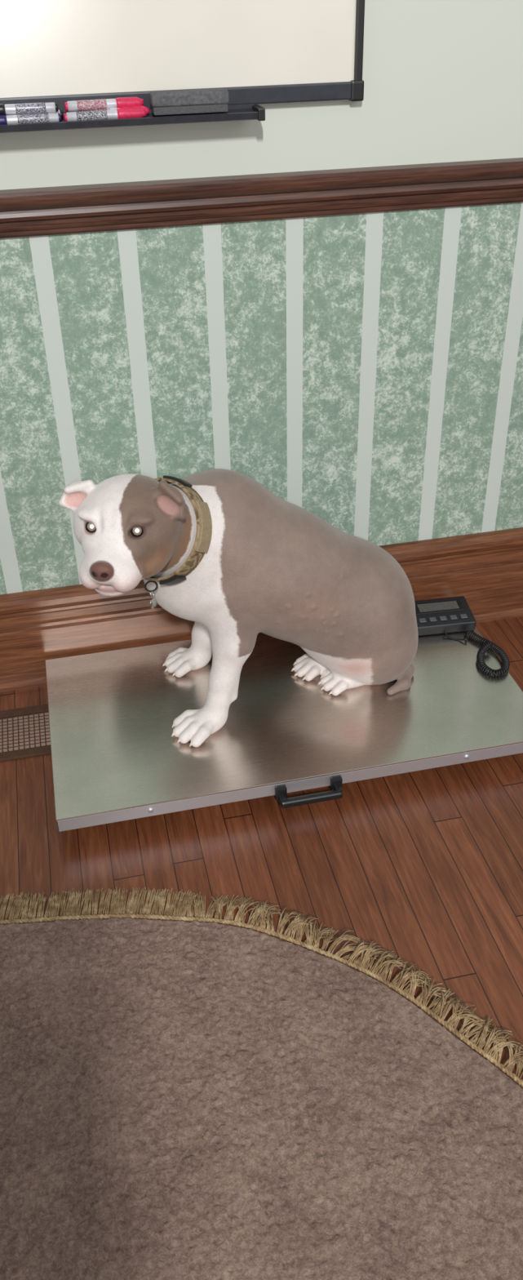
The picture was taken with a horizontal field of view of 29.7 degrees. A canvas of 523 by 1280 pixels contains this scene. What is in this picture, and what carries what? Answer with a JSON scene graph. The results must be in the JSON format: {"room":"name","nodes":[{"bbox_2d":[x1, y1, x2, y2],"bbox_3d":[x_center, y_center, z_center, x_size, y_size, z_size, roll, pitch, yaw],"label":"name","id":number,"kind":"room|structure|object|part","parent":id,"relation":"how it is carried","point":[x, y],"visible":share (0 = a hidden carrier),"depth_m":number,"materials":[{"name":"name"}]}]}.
{"room":"veterinary clinic","nodes":[
{"label":"veterinary clinic","id":0,"kind":"room"},
{"bbox_2d":[0,0,522,594],"bbox_3d":[-0.232,-1.047,1.685,4.800,2.600,0.100,-8,35,-10],"label":"wall","id":1,"kind":"structure","parent":0,"point":[364,370],"depth_m":1.97,"materials":[{"name":"green paint"}]},
{"bbox_2d":[0,0,364,133],"bbox_3d":[-0.706,-1.290,1.278,1.807,1.157,0.076,-8,35,-10],"label":"whiteboard","id":2,"kind":"object","parent":1,"relation":"attached to","point":[59,51],"visible":1,"depth_m":1.66,"materials":[{"name":"white plastic"}]},
{"bbox_2d":[0,112,61,124],"bbox_3d":[-0.402,-0.862,1.634,0.138,0.018,0.019,-8,35,-10],"label":"marker","id":3,"kind":"object","parent":2,"relation":"on","point":[46,117],"visible":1,"depth_m":1.63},
{"bbox_2d":[0,102,57,115],"bbox_3d":[-0.404,-0.877,1.630,0.133,0.018,0.018,-7,35,-8],"label":"marker","id":4,"kind":"object","parent":3,"relation":"on","point":[51,107],"visible":1,"depth_m":1.63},
{"bbox_2d":[14,109,62,119],"bbox_3d":[-0.402,-0.874,1.647,0.138,0.018,0.018,-8,35,-10],"label":"marker","id":5,"kind":"object","parent":2,"relation":"on","point":[59,110],"visible":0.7,"depth_m":1.65,"materials":[{"name":"plastic"}]},
{"bbox_2d":[63,107,146,121],"bbox_3d":[-0.263,-0.883,1.660,0.138,0.018,0.018,-10,36,-12],"label":"marker","id":6,"kind":"object","parent":2,"relation":"on","point":[131,113],"visible":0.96,"depth_m":1.65,"materials":[{"name":"plastic"}]},
{"bbox_2d":[66,105,149,114],"bbox_3d":[-0.259,-0.893,1.670,0.138,0.018,0.018,-7,35,-8],"label":"marker","id":7,"kind":"object","parent":2,"relation":"on","point":[147,108],"visible":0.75,"depth_m":1.67,"materials":[{"name":"red plastic"}]},
{"bbox_2d":[64,97,143,111],"bbox_3d":[-0.265,-0.902,1.661,0.133,0.018,0.018,-11,36,-13],"label":"marker","id":8,"kind":"object","parent":7,"relation":"on","point":[101,104],"visible":1,"depth_m":1.65,"materials":[{"name":"red plastic"}]},
{"bbox_2d":[0,103,258,133],"bbox_3d":[-0.694,-0.819,1.595,1.405,0.020,0.054,-8,35,-10],"label":"marker tray","id":9,"kind":"object","parent":2,"relation":"on","point":[237,112],"depth_m":1.66,"materials":[{"name":"black plastic"}]},
{"bbox_3d":[-0.705,-0.857,1.612,1.800,0.028,0.020,-8,35,-10],"label":"frame","id":10,"kind":"part","parent":2,"relation":"part of","materials":[{"name":"metal"}]},
{"bbox_2d":[149,88,228,115],"bbox_3d":[-0.123,-0.918,1.682,0.132,0.033,0.038,-8,35,-10],"label":"eraser","id":11,"kind":"object","parent":2,"relation":"on","point":[214,100],"depth_m":1.67,"materials":[{"name":"grey fabric"}]},
{"bbox_3d":[0.169,-0.981,1.760,0.024,0.033,0.023,-8,35,-10],"label":"frame corner","id":12,"kind":"part","parent":2,"relation":"part of","materials":[{"name":"black plastic"}]},
{"bbox_3d":[0.160,-1.438,1.444,0.014,1.138,0.020,-8,35,-10],"label":"frame","id":13,"kind":"part","parent":2,"relation":"part of","materials":[{"name":"black plastic"}]},
{"bbox_2d":[0,157,522,238],"bbox_3d":[-0.213,-0.786,1.788,4.800,0.078,0.034,-8,35,-10],"label":"trim","id":14,"kind":"structure","parent":1,"relation":"attached to","point":[110,206],"depth_m":1.82,"materials":[{"name":"brown wood"}]},
{"bbox_2d":[0,527,522,692],"bbox_3d":[-0.196,-0.046,2.307,4.800,0.246,0.027,-8,35,-10],"label":"baseboard","id":15,"kind":"structure","parent":1,"relation":"attached to","point":[485,568],"depth_m":2.30,"materials":[{"name":"brown wood"}]},
{"bbox_2d":[0,616,522,1088],"bbox_3d":[0.335,1.427,0.434,4.800,0.050,5.100,-8,35,-10],"label":"floor","id":16,"kind":"structure","parent":0,"point":[426,866],"depth_m":1.86,"materials":[{"name":"brown wood"}]},
{"bbox_2d":[0,703,51,761],"bbox_3d":[-0.612,0.215,2.156,0.345,0.007,0.170,-8,35,-10],"label":"floor vent register","id":17,"kind":"object","parent":16,"relation":"in","point":[24,732],"visible":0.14,"depth_m":2.17,"materials":[{"name":"brown paint"}]},
{"bbox_3d":[-0.627,0.175,2.214,0.345,0.007,0.024,-8,35,-10],"label":"frame","id":18,"kind":"part","parent":17,"relation":"part of","materials":[{"name":"brown paint"}]},
{"bbox_3d":[-0.596,0.256,2.097,0.345,0.007,0.024,-8,35,-10],"label":"frame","id":19,"kind":"part","parent":17,"relation":"part of","materials":[{"name":"brown paint"}]},
{"bbox_2d":[0,887,522,1279],"bbox_3d":[-0.526,1.049,0.931,2.409,0.033,2.076,-8,35,-10],"label":"area rug","id":20,"kind":"object","parent":16,"relation":"on","point":[180,1099],"visible":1,"depth_m":1.45,"materials":[{"name":"carpet"}]},
{"bbox_2d":[44,626,522,831],"bbox_3d":[0.055,0.163,2.146,1.008,0.078,0.561,-8,35,-10],"label":"scale","id":21,"kind":"object","parent":16,"relation":"on","point":[116,757],"visible":0.94,"depth_m":2.04,"materials":[{"name":"silver metal"}]},
{"bbox_2d":[58,468,418,746],"bbox_3d":[-0.028,-0.134,2.001,0.748,0.589,0.364,-17,38,-21],"label":"dog","id":22,"kind":"object","parent":21,"relation":"on","point":[273,566],"visible":0.98,"depth_m":1.91},
{"bbox_2d":[144,475,212,608],"bbox_3d":[-0.183,-0.184,1.852,0.198,0.228,0.132,25,43,33],"label":"dog collar","id":23,"kind":"object","parent":22,"relation":"attached to","point":[201,546],"visible":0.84,"depth_m":1.80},
{"bbox_3d":[-0.155,-0.294,1.826,0.055,0.019,0.023,23,41,30],"label":"handle","id":24,"kind":"part","parent":23,"relation":"part of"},
{"bbox_3d":[-0.106,-0.206,1.796,0.030,0.091,0.078,0,35,2],"label":"panel","id":25,"kind":"part","parent":23,"relation":"part of","materials":[{"name":"beige fabric"}]},
{"bbox_3d":[0.038,0.297,1.922,0.022,0.030,0.014,-8,35,-10],"label":"handle mount","id":26,"kind":"part","parent":21,"relation":"part of","materials":[{"name":"black plastic"}]},
{"bbox_3d":[0.040,0.310,1.915,0.013,0.016,0.020,-8,35,-10],"label":"handle arm","id":27,"kind":"part","parent":21,"relation":"part of","materials":[{"name":"black plastic"}]},
{"bbox_3d":[0.147,0.282,1.940,0.022,0.030,0.014,-8,35,-10],"label":"handle mount","id":28,"kind":"part","parent":21,"relation":"part of","materials":[{"name":"black plastic"}]},
{"bbox_3d":[0.151,0.295,1.934,0.013,0.016,0.020,-8,35,-10],"label":"handle arm","id":29,"kind":"part","parent":21,"relation":"part of","materials":[{"name":"black plastic"}]},
{"bbox_2d":[414,595,476,635],"bbox_3d":[0.423,-0.058,2.345,0.150,0.039,0.101,-6,35,-6],"label":"display unit","id":30,"kind":"object","parent":21,"relation":"on","point":[453,614],"visible":0.8,"depth_m":2.32,"materials":[{"name":"black plastic"}]},
{"bbox_2d":[444,629,510,677],"bbox_3d":[0.501,0.017,2.248,0.083,0.028,0.202,-15,37,-18],"label":"coiled cable","id":31,"kind":"object","parent":21,"relation":"on","point":[504,658],"visible":1,"depth_m":2.22,"materials":[{"name":"black plastic"}]}
]}

